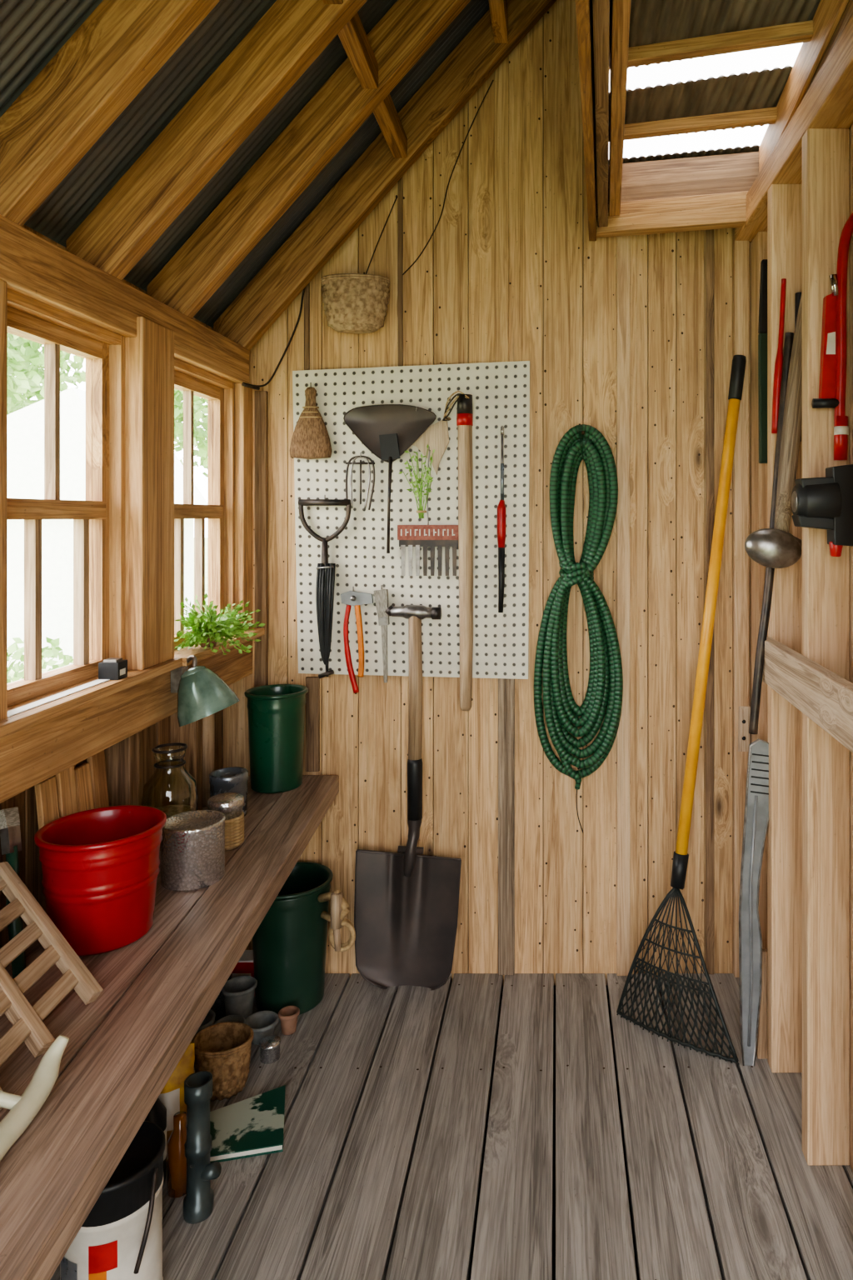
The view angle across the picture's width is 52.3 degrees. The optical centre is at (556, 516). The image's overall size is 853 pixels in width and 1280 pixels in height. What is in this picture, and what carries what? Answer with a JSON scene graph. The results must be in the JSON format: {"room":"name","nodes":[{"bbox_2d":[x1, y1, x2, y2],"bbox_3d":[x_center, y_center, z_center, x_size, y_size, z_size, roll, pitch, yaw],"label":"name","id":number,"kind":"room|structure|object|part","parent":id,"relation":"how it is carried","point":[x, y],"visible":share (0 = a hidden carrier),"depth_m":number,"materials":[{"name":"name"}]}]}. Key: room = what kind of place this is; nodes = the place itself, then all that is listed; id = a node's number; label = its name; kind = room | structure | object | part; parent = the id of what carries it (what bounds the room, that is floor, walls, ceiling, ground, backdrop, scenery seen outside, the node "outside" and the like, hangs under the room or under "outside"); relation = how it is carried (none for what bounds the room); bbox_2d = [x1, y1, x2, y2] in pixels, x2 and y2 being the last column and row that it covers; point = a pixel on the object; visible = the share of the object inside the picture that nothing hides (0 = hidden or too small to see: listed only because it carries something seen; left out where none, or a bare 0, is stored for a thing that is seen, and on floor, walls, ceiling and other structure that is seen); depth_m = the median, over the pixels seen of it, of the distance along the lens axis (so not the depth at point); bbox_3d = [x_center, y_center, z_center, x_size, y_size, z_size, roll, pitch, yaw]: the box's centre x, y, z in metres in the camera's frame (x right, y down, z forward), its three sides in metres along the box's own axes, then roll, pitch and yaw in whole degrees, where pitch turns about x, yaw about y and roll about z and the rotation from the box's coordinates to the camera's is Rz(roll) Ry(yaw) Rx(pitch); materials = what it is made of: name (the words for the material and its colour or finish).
{"room":"garden shed","nodes":[
{"label":"garden shed","id":0,"kind":"room"},
{"bbox_2d":[0,215,252,949],"bbox_3d":[-0.959,0.460,0.980,0.142,2.020,3.160,0,0,0],"label":"wall","id":1,"kind":"structure","parent":0,"point":[127,724],"depth_m":1.83,"materials":[{"name":"brown wood"}]},
{"bbox_2d":[7,288,124,707],"bbox_3d":[-0.958,-0.028,1.615,0.065,0.715,0.430,0,0,0],"label":"window","id":2,"kind":"structure","parent":1,"relation":"in","point":[99,520],"depth_m":1.73,"materials":[{"name":"brown wood"}]},
{"bbox_2d":[0,628,264,739],"bbox_3d":[-0.993,0.349,1.900,0.255,0.042,1.400,0,0,0],"label":"window sill","id":3,"kind":"structure","parent":1,"relation":"attached to","point":[28,713],"depth_m":1.62,"materials":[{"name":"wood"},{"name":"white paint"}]},
{"bbox_2d":[98,657,127,679],"bbox_3d":[-0.904,0.310,1.741,0.041,0.040,0.038,0,0,0],"label":"box","id":4,"kind":"object","parent":3,"relation":"on","point":[112,668],"visible":1,"depth_m":1.72,"materials":[{"name":"plastic"}]},
{"bbox_2d":[170,655,239,726],"bbox_3d":[-0.819,0.403,1.980,0.158,0.158,0.140,0,0,0],"label":"lamp","id":5,"kind":"object","parent":3,"relation":"attached to","point":[202,693],"visible":1,"depth_m":1.94,"materials":[{"name":"green metal"}]},
{"bbox_2d":[174,592,264,654],"bbox_3d":[-0.844,0.269,2.172,0.205,0.147,0.284,0,0,0],"label":"potted herb","id":6,"kind":"object","parent":3,"relation":"on","point":[207,632],"visible":1,"depth_m":2.14,"materials":[{"name":"plant"}]},
{"bbox_2d":[174,357,234,649],"bbox_3d":[-0.958,-0.028,2.220,0.065,0.715,0.470,0,0,0],"label":"window","id":7,"kind":"structure","parent":1,"relation":"in","point":[219,392],"depth_m":2.41,"materials":[{"name":"brown wood"}]},
{"bbox_2d":[0,0,556,350],"bbox_3d":[-0.450,-1.088,0.955,1.080,1.398,3.110,0,0,0],"label":"rafters","id":8,"kind":"object","parent":1,"relation":"on","point":[122,45],"visible":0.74,"depth_m":1.76,"materials":[{"name":"brown wood"}]},
{"bbox_2d":[241,286,305,389],"bbox_3d":[-0.827,-0.553,2.508,0.194,0.367,0.060,0,0,-29],"label":"hanging cable","id":9,"kind":"object","parent":8,"relation":"hanging from","point":[244,384],"visible":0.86,"depth_m":2.53,"materials":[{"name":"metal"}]},
{"bbox_2d":[0,0,820,328],"bbox_3d":[-0.221,-1.137,1.035,1.802,1.395,3.269,0,0,0],"label":"corrugated roof","id":10,"kind":"structure","parent":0,"point":[32,32],"depth_m":1.96,"materials":[{"name":"grey metal"}]},
{"bbox_2d":[575,0,852,240],"bbox_3d":[0.316,-0.925,1.355,0.571,0.210,2.347,0,0,3],"label":"frame","id":11,"kind":"object","parent":10,"relation":"attached to","point":[706,192],"visible":0.78,"depth_m":2.10,"materials":[{"name":"brown wood"}]},
{"bbox_2d":[50,973,852,1279],"bbox_3d":[-0.190,1.415,0.980,1.660,0.091,3.160,0,0,0],"label":"floor","id":12,"kind":"structure","parent":0,"point":[474,1126],"depth_m":1.83,"materials":[{"name":"grey wood"}]},
{"bbox_2d":[60,1120,165,1279],"bbox_3d":[-0.761,1.232,1.470,0.174,0.275,0.166,0,0,0],"label":"paint can","id":13,"kind":"object","parent":12,"relation":"on","point":[121,1237],"visible":0.68,"depth_m":1.42,"materials":[{"name":"white metal"}]},
{"bbox_2d":[144,1097,166,1183],"bbox_3d":[-0.835,1.262,1.755,0.061,0.216,0.061,0,0,0],"label":"oil bottle","id":14,"kind":"object","parent":12,"relation":"on","point":[157,1115],"visible":0.14,"depth_m":1.75,"materials":[{"name":"black plastic"}]},
{"bbox_2d":[0,775,339,1279],"bbox_3d":[-0.748,1.070,1.397,0.494,0.600,2.295,0,0,0],"label":"workbench","id":15,"kind":"object","parent":12,"relation":"on","point":[123,1047],"visible":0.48,"depth_m":1.29,"materials":[{"name":"brown wood"}]},
{"bbox_2d":[0,806,25,978],"bbox_3d":[-0.932,0.639,1.463,0.035,0.269,0.110,0,0,-42],"label":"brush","id":16,"kind":"object","parent":15,"relation":"on","point":[10,832],"visible":0.55,"depth_m":1.46,"materials":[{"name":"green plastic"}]},
{"bbox_2d":[0,1035,69,1160],"bbox_3d":[-0.686,0.737,0.991,0.084,0.063,0.353,0,0,-7],"label":"antler mount","id":17,"kind":"object","parent":15,"relation":"on","point":[23,1108],"visible":1,"depth_m":1.08,"materials":[{"name":"beige plastic"}]},
{"bbox_2d":[0,861,103,1110],"bbox_3d":[-0.833,0.677,1.271,0.252,0.182,0.379,0,0,0],"label":"wooden rack","id":18,"kind":"object","parent":15,"relation":"on","point":[28,1027],"visible":0.94,"depth_m":1.33,"materials":[{"name":"brown wood"}]},
{"bbox_2d":[35,750,109,829],"bbox_3d":[-0.962,0.625,1.768,0.039,0.291,0.346,0,0,-1],"label":"planks","id":19,"kind":"object","parent":15,"relation":"on","point":[84,787],"visible":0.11,"depth_m":1.70,"materials":[{"name":"brown wood"}]},
{"bbox_2d":[34,805,166,955],"bbox_3d":[-0.838,0.669,1.575,0.216,0.202,0.216,0,0,0],"label":"bucket","id":20,"kind":"object","parent":15,"relation":"on","point":[100,866],"visible":0.93,"depth_m":1.51,"materials":[{"name":"plastic"}]},
{"bbox_2d":[141,742,198,850],"bbox_3d":[-0.915,0.657,2.020,0.122,0.225,0.122,0,0,0],"label":"glass jar","id":21,"kind":"object","parent":15,"relation":"on","point":[170,810],"visible":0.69,"depth_m":2.02,"materials":[{"name":"glass"}]},
{"bbox_2d":[160,810,225,891],"bbox_3d":[-0.773,0.708,1.815,0.129,0.125,0.129,0,0,0],"label":"canister","id":22,"kind":"object","parent":15,"relation":"on","point":[192,843],"visible":0.92,"depth_m":1.77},
{"bbox_2d":[202,713,214,806],"bbox_3d":[-0.950,0.619,2.290,0.060,0.302,0.060,0,0,0],"label":"wooden post","id":23,"kind":"object","parent":15,"relation":"on","point":[208,722],"visible":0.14,"depth_m":2.27,"materials":[{"name":"brown wood"}]},
{"bbox_2d":[207,792,244,850],"bbox_3d":[-0.775,0.714,2.000,0.082,0.112,0.082,0,0,0],"label":"jar","id":24,"kind":"object","parent":15,"relation":"on","point":[231,804],"visible":0.58,"depth_m":1.98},
{"bbox_2d":[209,766,248,816],"bbox_3d":[-0.845,0.714,2.200,0.094,0.112,0.094,0,0,0],"label":"metal tin","id":25,"kind":"object","parent":15,"relation":"on","point":[232,779],"visible":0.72,"depth_m":2.17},
{"bbox_2d":[244,684,308,793],"bbox_3d":[-0.800,0.632,2.440,0.174,0.275,0.174,0,0,-42],"label":"bucket","id":26,"kind":"object","parent":15,"relation":"on","point":[276,712],"visible":1,"depth_m":2.38,"materials":[{"name":"plastic"}]},
{"bbox_2d":[158,1041,194,1161],"bbox_3d":[-0.846,1.255,1.849,0.128,0.230,0.089,0,0,0],"label":"bag","id":27,"kind":"object","parent":12,"relation":"on","point":[172,1096],"visible":0.24,"depth_m":1.82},
{"bbox_2d":[167,1110,186,1198],"bbox_3d":[-0.768,1.294,1.740,0.048,0.151,0.048,0,0,0],"label":"bottle","id":28,"kind":"object","parent":12,"relation":"on","point":[177,1160],"visible":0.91,"depth_m":1.72,"materials":[{"name":"orange glass"}]},
{"bbox_2d":[183,1070,221,1224],"bbox_3d":[-0.695,1.239,1.680,0.075,0.262,0.056,0,0,0],"label":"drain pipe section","id":29,"kind":"object","parent":12,"relation":"on","point":[198,1202],"visible":1,"depth_m":1.66,"materials":[{"name":"grey plastic"}]},
{"bbox_2d":[191,1009,215,1067],"bbox_3d":[-0.915,1.317,2.150,0.104,0.105,0.104,0,0,0],"label":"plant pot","id":30,"kind":"object","parent":12,"relation":"on","point":[209,1019],"visible":0.11,"depth_m":2.17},
{"bbox_2d":[210,972,232,1019],"bbox_3d":[-0.940,1.296,2.360,0.080,0.147,0.080,0,0,0],"label":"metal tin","id":31,"kind":"object","parent":12,"relation":"on","point":[218,1007],"visible":0.12,"depth_m":2.33,"materials":[{"name":"black metal"}]},
{"bbox_2d":[191,1021,253,1100],"bbox_3d":[-0.800,1.308,2.045,0.141,0.122,0.127,0,0,0],"label":"plant pot","id":32,"kind":"object","parent":12,"relation":"on","point":[222,1049],"visible":0.81,"depth_m":2.02,"materials":[{"name":"brown wicker"}]},
{"bbox_2d":[213,1015,245,1024],"bbox_3d":[-0.840,1.335,2.190,0.080,0.070,0.080,0,0,0],"label":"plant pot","id":33,"kind":"object","parent":12,"relation":"on","point":[238,1018],"visible":0.11,"depth_m":2.22,"materials":[{"name":"grey ceramic"}]},
{"bbox_2d":[221,975,257,1019],"bbox_3d":[-0.855,1.315,2.300,0.092,0.110,0.092,0,0,0],"label":"plant pot","id":34,"kind":"object","parent":12,"relation":"on","point":[238,992],"visible":0.78,"depth_m":2.28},
{"bbox_2d":[232,950,254,996],"bbox_3d":[-0.896,1.317,2.459,0.068,0.106,0.061,0,0,0],"label":"box","id":35,"kind":"object","parent":12,"relation":"on","point":[245,967],"visible":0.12,"depth_m":2.43,"materials":[{"name":"paint"}]},
{"bbox_2d":[210,1085,285,1163],"bbox_3d":[-0.702,1.361,1.910,0.177,0.017,0.198,0,0,-16],"label":"magazine","id":36,"kind":"object","parent":12,"relation":"on","point":[253,1126],"visible":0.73,"depth_m":1.89,"materials":[{"name":"green paper"}]},
{"bbox_2d":[245,1010,279,1044],"bbox_3d":[-0.775,1.345,2.240,0.088,0.050,0.088,0,0,0],"label":"plant pot","id":37,"kind":"object","parent":12,"relation":"on","point":[262,1023],"visible":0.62,"depth_m":2.25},
{"bbox_2d":[259,1035,280,1064],"bbox_3d":[-0.725,1.349,2.160,0.052,0.042,0.052,0,0,0],"label":"metal tin","id":38,"kind":"object","parent":12,"relation":"on","point":[269,1046],"visible":1,"depth_m":2.14,"materials":[{"name":"silver metal"}]},
{"bbox_2d":[278,1005,299,1034],"bbox_3d":[-0.712,1.343,2.270,0.056,0.055,0.056,0,0,0],"label":"clay cup","id":39,"kind":"object","parent":12,"relation":"on","point":[288,1015],"visible":1,"depth_m":2.26,"materials":[{"name":"orange ceramic"}]},
{"bbox_2d":[252,861,355,1014],"bbox_3d":[-0.710,1.197,2.420,0.323,0.346,0.234,0,0,0],"label":"bucket","id":40,"kind":"object","parent":12,"relation":"on","point":[289,944],"visible":0.84,"depth_m":2.33,"materials":[{"name":"plastic"}]},
{"bbox_2d":[354,604,461,991],"bbox_3d":[-0.433,0.825,2.492,0.311,1.135,0.063,0,0,0],"label":"shovel","id":41,"kind":"object","parent":12,"relation":"on","point":[407,902],"visible":0.98,"depth_m":2.49,"materials":[{"name":"metal"}]},
{"bbox_2d":[616,355,746,1064],"bbox_3d":[0.345,0.450,2.365,0.340,1.843,0.397,0,0,15],"label":"rake","id":42,"kind":"object","parent":12,"relation":"on","point":[681,857],"visible":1,"depth_m":2.32,"materials":[{"name":"yellow paint"}]},
{"bbox_2d":[739,738,769,1065],"bbox_3d":[0.505,0.968,2.134,0.100,0.825,0.020,0,0,0],"label":"saw blade","id":43,"kind":"object","parent":12,"relation":"on","point":[757,802],"visible":0.88,"depth_m":2.13,"materials":[{"name":"grey metal"}]},
{"bbox_2d":[755,948,767,1059],"bbox_3d":[0.532,1.250,2.178,0.049,0.278,0.045,0,0,0],"label":"wooden stake","id":44,"kind":"object","parent":12,"relation":"on","point":[762,1046],"visible":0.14,"depth_m":2.17,"materials":[{"name":"wood"}]},
{"bbox_2d":[223,0,751,984],"bbox_3d":[-0.190,-0.175,2.575,1.700,3.290,0.032,0,0,0],"label":"wall","id":45,"kind":"structure","parent":0,"point":[562,283],"depth_m":2.56,"materials":[{"name":"brown wood"}]},
{"bbox_2d":[254,390,268,687],"bbox_3d":[-0.882,0.219,2.550,0.035,1.188,0.020,0,0,0],"label":"trim","id":46,"kind":"structure","parent":45,"relation":"attached to","point":[261,397],"depth_m":2.54,"materials":[{"name":"brown wood"}]},
{"bbox_2d":[304,282,309,369],"bbox_3d":[-0.748,-0.594,2.554,0.015,0.312,0.012,0,0,0],"label":"trim","id":47,"kind":"structure","parent":45,"relation":"attached to","point":[307,294],"depth_m":2.55,"materials":[{"name":"brown wood"}]},
{"bbox_2d":[305,676,319,771],"bbox_3d":[-0.730,0.621,2.554,0.040,0.282,0.012,0,0,0],"label":"trim","id":48,"kind":"structure","parent":45,"relation":"attached to","point":[312,683],"depth_m":2.55,"materials":[{"name":"brown wood"}]},
{"bbox_2d":[321,195,397,334],"bbox_3d":[-0.581,-0.753,2.506,0.214,0.427,0.121,0,0,0],"label":"wall basket","id":49,"kind":"object","parent":45,"relation":"attached to","point":[357,303],"visible":1,"depth_m":2.46,"materials":[{"name":"wicker"}]},
{"bbox_2d":[397,175,403,366],"bbox_3d":[-0.468,-0.762,2.555,0.015,0.625,0.010,0,0,0],"label":"trim","id":50,"kind":"structure","parent":45,"relation":"attached to","point":[400,183],"depth_m":2.55,"materials":[{"name":"brown wood"}]},
{"bbox_2d":[292,360,529,679],"bbox_3d":[-0.434,0.010,2.550,0.708,0.949,0.010,0,0,0],"label":"pegboard","id":51,"kind":"object","parent":45,"relation":"attached to","point":[500,392],"visible":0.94,"depth_m":2.54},
{"bbox_2d":[289,382,331,459],"bbox_3d":[-0.727,-0.283,2.525,0.126,0.225,0.044,0,0,0],"label":"broom","id":52,"kind":"object","parent":51,"relation":"hanging from","point":[310,439],"visible":1,"depth_m":2.51,"materials":[{"name":"plant"}]},
{"bbox_2d":[298,495,350,678],"bbox_3d":[-0.686,0.207,2.520,0.155,0.544,0.050,0,0,8],"label":"tool","id":53,"kind":"object","parent":51,"relation":"hanging from","point":[326,571],"visible":1,"depth_m":2.52,"materials":[{"name":"metal"}]},
{"bbox_2d":[340,586,373,693],"bbox_3d":[-0.591,0.364,2.526,0.094,0.317,0.039,0,0,0],"label":"pruning shears","id":54,"kind":"object","parent":51,"relation":"hanging from","point":[352,597],"visible":1,"depth_m":2.52,"materials":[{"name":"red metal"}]},
{"bbox_2d":[345,452,374,509],"bbox_3d":[-0.580,-0.104,2.526,0.084,0.170,0.035,0,0,17],"label":"fork","id":55,"kind":"object","parent":51,"relation":"hanging from","point":[355,457],"visible":1,"depth_m":2.52,"materials":[{"name":"metal"}]},
{"bbox_2d":[373,585,389,682],"bbox_3d":[-0.517,0.346,2.526,0.046,0.290,0.032,0,0,24],"label":"file","id":56,"kind":"object","parent":51,"relation":"hanging from","point":[381,596],"visible":1,"depth_m":2.52,"materials":[{"name":"metal"}]},
{"bbox_2d":[343,404,436,553],"bbox_3d":[-0.491,-0.112,2.526,0.274,0.440,0.039,0,0,0],"label":"hoe","id":57,"kind":"object","parent":51,"relation":"hanging from","point":[387,431],"visible":1,"depth_m":2.52,"materials":[{"name":"black metal"}]},
{"bbox_2d":[398,444,434,518],"bbox_3d":[-0.411,-0.104,2.506,0.107,0.219,0.022,0,0,0],"label":"herb bundle","id":58,"kind":"object","parent":51,"relation":"hanging from","point":[420,511],"visible":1,"depth_m":2.51,"materials":[{"name":"green plant"}]},
{"bbox_2d":[397,446,458,575],"bbox_3d":[-0.378,-0.016,2.526,0.182,0.381,0.039,0,0,0],"label":"rake","id":59,"kind":"object","parent":51,"relation":"hanging from","point":[410,536],"visible":0.98,"depth_m":2.52,"materials":[{"name":"dark iron"},{"name":"red paint"},{"name":"steel"}]},
{"bbox_2d":[412,420,449,474],"bbox_3d":[-0.381,-0.209,2.538,0.123,0.170,0.009,0,0,0],"label":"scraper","id":60,"kind":"object","parent":51,"relation":"hanging from","point":[437,437],"depth_m":2.53,"materials":[{"name":"beige wood"}]},
{"bbox_2d":[442,390,473,710],"bbox_3d":[-0.290,0.100,2.500,0.103,0.928,0.049,0,0,30],"label":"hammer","id":61,"kind":"object","parent":51,"relation":"hanging from","point":[464,411],"visible":1,"depth_m":2.47,"materials":[{"name":"beige wood"}]},
{"bbox_3d":[-0.290,0.100,2.500,0.102,0.928,0.049,0,0,29],"label":"mattock handle","id":62,"kind":"part","parent":61,"relation":"part of","materials":[{"name":"brown wood"}]},
{"bbox_2d":[497,425,505,612],"bbox_3d":[-0.161,0.008,2.527,0.028,0.552,0.031,0,0,36],"label":"screwdriver","id":63,"kind":"object","parent":51,"relation":"hanging from","point":[502,507],"visible":1,"depth_m":2.52,"materials":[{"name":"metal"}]},
{"bbox_2d":[402,80,494,275],"bbox_3d":[-0.324,-1.011,2.550,0.275,0.580,0.014,0,0,2],"label":"cord","id":64,"kind":"object","parent":45,"relation":"attached to","point":[492,80],"visible":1,"depth_m":2.55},
{"bbox_2d":[495,55,509,362],"bbox_3d":[-0.164,-0.943,2.553,0.042,0.965,0.014,0,0,0],"label":"trim","id":65,"kind":"structure","parent":45,"relation":"attached to","point":[502,72],"depth_m":2.55,"materials":[{"name":"brown wood"}]},
{"bbox_2d":[498,678,514,974],"bbox_3d":[-0.150,0.925,2.554,0.050,0.890,0.012,0,0,0],"label":"trim","id":66,"kind":"structure","parent":45,"relation":"attached to","point":[506,686],"depth_m":2.55,"materials":[{"name":"beige wood"}]},
{"bbox_2d":[534,424,623,833],"bbox_3d":[0.065,0.337,2.520,0.265,1.218,0.079,0,0,0],"label":"garden hose","id":67,"kind":"object","parent":45,"relation":"hanging from","point":[584,442],"visible":1,"depth_m":2.51,"materials":[{"name":"green rubber"}]},
{"bbox_2d":[616,235,629,975],"bbox_3d":[0.200,0.264,2.552,0.040,2.212,0.016,0,0,0],"label":"trim","id":68,"kind":"structure","parent":45,"relation":"attached to","point":[623,242],"depth_m":2.54,"materials":[{"name":"brown wood"}]},
{"bbox_2d":[630,235,636,974],"bbox_3d":[0.230,0.264,2.556,0.020,2.212,0.008,0,0,0],"label":"trim","id":69,"kind":"structure","parent":45,"relation":"attached to","point":[632,238],"depth_m":2.55,"materials":[{"name":"brown wood"}]},
{"bbox_2d":[705,229,714,974],"bbox_3d":[0.460,0.254,2.556,0.025,2.232,0.008,0,0,0],"label":"trim","id":70,"kind":"structure","parent":45,"relation":"attached to","point":[709,233],"depth_m":2.55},
{"bbox_2d":[733,227,749,977],"bbox_3d":[0.551,0.245,2.547,0.042,2.250,0.025,0,0,0],"label":"trim","id":71,"kind":"structure","parent":45,"relation":"attached to","point":[741,248],"depth_m":2.54,"materials":[{"name":"brown wood"}]},
{"bbox_2d":[738,706,750,751],"bbox_3d":[0.557,0.630,2.530,0.037,0.133,0.007,0,0,0],"label":"wooden block","id":72,"kind":"object","parent":71,"relation":"attached to","point":[744,713],"visible":0.96,"depth_m":2.53,"materials":[{"name":"beige wood"}]},
{"bbox_2d":[592,0,611,151],"bbox_3d":[0.110,-1.431,0.990,0.020,0.799,3.180,0,0,0],"label":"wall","id":73,"kind":"structure","parent":0,"point":[610,0],"depth_m":1.85,"materials":[{"name":"brown wood"}]},
{"bbox_2d":[734,15,852,1171],"bbox_3d":[0.590,0.210,0.980,0.120,2.520,3.160,0,0,0],"label":"wall","id":74,"kind":"structure","parent":0,"point":[800,203],"depth_m":1.80,"materials":[{"name":"brown wood"}]},
{"bbox_2d":[758,259,767,463],"bbox_3d":[0.594,-0.436,2.400,0.051,0.572,0.022,0,0,0],"label":"rod","id":75,"kind":"object","parent":74,"relation":"attached to","point":[762,325],"visible":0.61,"depth_m":2.39,"materials":[{"name":"black metal"}]},
{"bbox_2d":[749,332,794,734],"bbox_3d":[0.518,0.038,2.053,0.116,0.965,0.024,0,0,-12],"label":"rod","id":76,"kind":"object","parent":74,"relation":"attached to","point":[769,577],"visible":0.83,"depth_m":2.04,"materials":[{"name":"grey metal"}]},
{"bbox_2d":[745,291,802,568],"bbox_3d":[0.533,-0.215,1.975,0.201,0.667,0.083,0,0,-22],"label":"metal ladle","id":77,"kind":"object","parent":74,"relation":"hanging from","point":[776,547],"visible":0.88,"depth_m":1.97,"materials":[{"name":"metal"}]},
{"bbox_2d":[771,278,786,433],"bbox_3d":[0.544,-0.392,2.085,0.036,0.377,0.020,0,0,0],"label":"handle","id":78,"kind":"object","parent":74,"relation":"hanging from","point":[779,360],"visible":0.89,"depth_m":2.08,"materials":[{"name":"paint"}]},
{"bbox_2d":[795,292,801,441],"bbox_3d":[0.595,-0.365,2.088,0.022,0.363,0.022,0,0,0],"label":"handle","id":79,"kind":"object","parent":74,"relation":"hanging from","point":[797,295],"visible":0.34,"depth_m":2.08,"materials":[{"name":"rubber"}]},
{"bbox_2d":[762,636,852,752],"bbox_3d":[0.512,0.346,0.748,0.031,0.103,2.695,0,0,0],"label":"trim","id":80,"kind":"structure","parent":74,"relation":"attached to","point":[822,695],"depth_m":1.66,"materials":[{"name":"beige wood"}]},
{"bbox_2d":[790,464,852,556],"bbox_3d":[0.535,-0.012,1.710,0.118,0.185,0.092,0,0,0],"label":"cordless drill","id":81,"kind":"object","parent":74,"relation":"attached to","point":[827,502],"visible":1,"depth_m":1.68,"materials":[{"name":"black plastic"}]},
{"bbox_2d":[811,212,852,460],"bbox_3d":[0.593,-0.384,1.778,0.117,0.533,0.035,0,0,0],"label":"fire extinguisher","id":82,"kind":"object","parent":74,"relation":"attached to","point":[832,386],"visible":1,"depth_m":1.77,"materials":[{"name":"red paint"}]},
{"label":"outside","id":83,"kind":"structure","parent":0,"visible":0},
{"bbox_2d":[7,537,207,682],"bbox_3d":[-10.000,1.570,15.000,100.000,0.200,90.000,0,0,0],"label":"lawn","id":84,"kind":"structure","parent":83,"point":[12,672],"depth_m":20.76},
{"bbox_2d":[7,337,44,407],"bbox_3d":[-13.001,-2.281,16.982,4.985,7.514,4.982,0,0,0],"label":"tree","id":85,"kind":"object","parent":84,"relation":"on","point":[28,396],"visible":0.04,"depth_m":18.16,"materials":[{"name":"green plant"}]},
{"bbox_2d":[7,636,73,683],"bbox_3d":[-3.386,1.127,5.404,1.059,0.830,1.135,0,0,0],"label":"shrub","id":86,"kind":"object","parent":84,"relation":"on","point":[47,652],"visible":0.09,"depth_m":5.44,"materials":[{"name":"green plant"}]},
{"bbox_2d":[7,332,85,414],"bbox_3d":[-8.156,-1.462,10.989,3.912,5.880,4.068,0,0,0],"label":"tree","id":87,"kind":"object","parent":84,"relation":"on","point":[28,377],"visible":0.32,"depth_m":10.90,"materials":[{"name":"green plant"}]},
{"bbox_2d":[7,387,207,669],"bbox_3d":[-5.600,0.120,8.800,3.600,2.700,1.400,0,0,0],"label":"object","id":88,"kind":"object","parent":84,"relation":"on","point":[25,425],"visible":0.19,"depth_m":8.20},
{"bbox_2d":[174,388,207,477],"bbox_3d":[-5.622,-1.195,15.479,3.381,5.349,3.503,0,0,0],"label":"tree","id":89,"kind":"object","parent":84,"relation":"on","point":[200,435],"visible":0.06,"depth_m":14.62,"materials":[{"name":"green plant"}]}
]}

